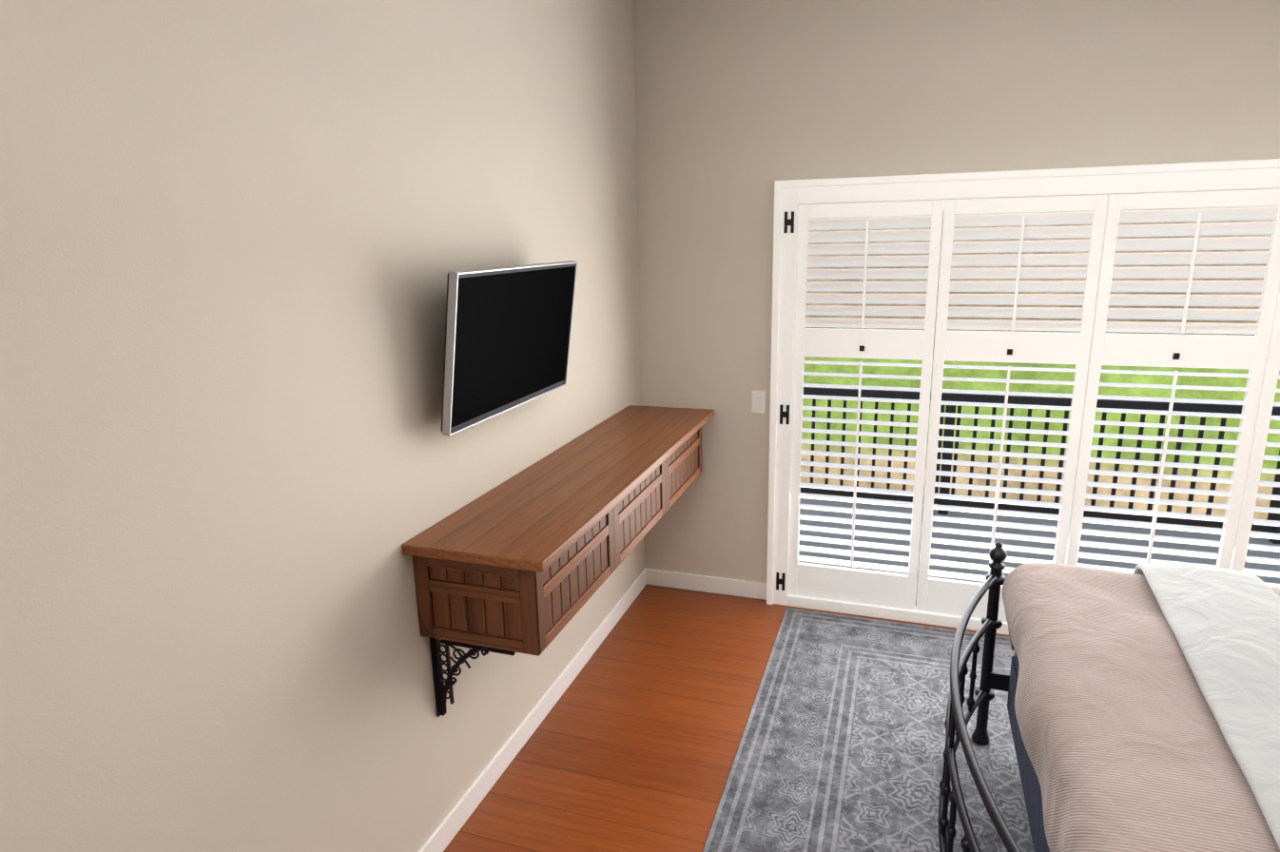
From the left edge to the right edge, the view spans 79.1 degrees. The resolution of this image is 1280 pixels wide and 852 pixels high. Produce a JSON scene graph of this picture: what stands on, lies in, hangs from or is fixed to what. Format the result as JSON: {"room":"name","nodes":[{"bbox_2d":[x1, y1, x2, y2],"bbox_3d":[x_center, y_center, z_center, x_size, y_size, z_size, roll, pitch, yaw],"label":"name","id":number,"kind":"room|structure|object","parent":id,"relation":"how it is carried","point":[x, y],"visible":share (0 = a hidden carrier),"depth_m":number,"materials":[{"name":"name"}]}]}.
{"room":"bedroom","nodes":[
{"label":"bedroom","id":0,"kind":"room"},
{"bbox_2d":[0,0,644,851],"bbox_3d":[-0.757,-0.122,2.074,0.150,3.048,4.484,4,15,19],"label":"wall","id":1,"kind":"structure","parent":0,"point":[240,240],"depth_m":1.70,"materials":[{"name":"paint"}]},
{"bbox_2d":[440,260,577,436],"bbox_3d":[-0.428,-0.287,2.522,0.160,0.461,0.803,4,15,19],"label":"wall-mounted tv","id":2,"kind":"object","parent":1,"relation":"attached to","point":[508,330],"visible":1,"depth_m":2.40,"materials":[{"name":"plastic"}]},
{"bbox_2d":[417,568,649,851],"bbox_3d":[-0.646,1.318,2.399,0.016,0.092,4.184,4,15,19],"label":"baseboard","id":3,"kind":"structure","parent":1,"relation":"attached to","point":[441,837],"depth_m":2.96,"materials":[{"name":"white wood"}]},
{"bbox_2d":[412,431,701,656],"bbox_3d":[-0.175,0.286,3.015,0.388,0.272,1.800,4,15,19],"label":"cabinet","id":4,"kind":"object","parent":1,"relation":"attached to","point":[498,610],"depth_m":2.25,"materials":[{"name":"brown wood"}]},
{"bbox_2d":[401,405,713,576],"bbox_3d":[-0.154,0.141,2.971,0.438,0.031,1.890,4,15,19],"label":"shelf top","id":5,"kind":"structure","parent":4,"relation":"on","point":[528,522],"depth_m":2.55,"materials":[{"name":"brown wood"}]},
{"bbox_2d":[443,584,1008,851],"bbox_3d":[1.157,1.522,1.808,4.129,0.100,4.484,4,15,19],"label":"floor","id":6,"kind":"structure","parent":0,"point":[631,744],"depth_m":2.99,"materials":[{"name":"brown wood"}]},
{"bbox_2d":[702,607,1034,851],"bbox_3d":[1.399,1.363,2.206,2.422,0.009,3.054,4,15,19],"label":"rug","id":7,"kind":"object","parent":6,"relation":"on","point":[842,746],"visible":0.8,"depth_m":2.88,"materials":[{"name":"grey fabric"}]},
{"bbox_2d":[938,542,1279,851],"bbox_3d":[1.898,0.756,1.722,2.253,1.396,1.722,4,15,19],"label":"bed","id":8,"kind":"object","parent":6,"relation":"on","point":[1143,704],"visible":1,"depth_m":1.92,"materials":[{"name":"fabric"}]},
{"bbox_2d":[1127,562,1279,851],"bbox_3d":[1.516,0.743,1.866,0.441,0.277,1.708,4,15,19],"label":"throw","id":9,"kind":"object","parent":8,"relation":"on","point":[1209,636],"depth_m":1.94,"materials":[{"name":"white fabric"}]},
{"bbox_2d":[632,0,1279,582],"bbox_3d":[1.831,-0.484,3.426,4.129,2.998,0.150,4,15,19],"label":"wall","id":10,"kind":"structure","parent":0,"point":[743,106],"depth_m":3.46,"materials":[{"name":"paint"}]},
{"bbox_2d":[649,568,766,600],"bbox_3d":[0.371,0.856,4.195,0.670,0.092,0.013,4,15,19],"label":"baseboard","id":11,"kind":"structure","parent":10,"relation":"attached to","point":[657,577],"depth_m":4.19,"materials":[{"name":"white wood"}]},
{"bbox_2d":[751,389,765,413],"bbox_3d":[0.590,-0.120,3.872,0.072,0.116,0.010,4,15,19],"label":"switch plate","id":12,"kind":"object","parent":10,"relation":"attached to","point":[758,401],"visible":1,"depth_m":3.87,"materials":[{"name":"white plastic"}]},
{"bbox_2d":[766,158,1279,635],"bbox_3d":[1.934,-0.023,3.392,2.724,2.116,0.098,4,15,19],"label":"window shutters","id":13,"kind":"object","parent":10,"relation":"attached to","point":[1002,206],"visible":0.83,"depth_m":3.41,"materials":[{"name":"white wood"}]},
{"label":"outside","id":14,"kind":"structure","parent":0,"visible":0},
{"bbox_2d":[798,387,1279,604],"bbox_3d":[2.186,0.478,4.644,4.829,0.995,2.130,4,15,19],"label":"deck","id":15,"kind":"object","parent":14,"point":[1110,403],"visible":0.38,"depth_m":5.24,"materials":[{"name":"grey wood"}]},
{"bbox_2d":[800,189,1279,532],"bbox_3d":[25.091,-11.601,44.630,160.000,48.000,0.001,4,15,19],"label":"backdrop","id":16,"kind":"structure","parent":14,"point":[1102,390],"depth_m":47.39,"materials":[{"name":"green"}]}
]}

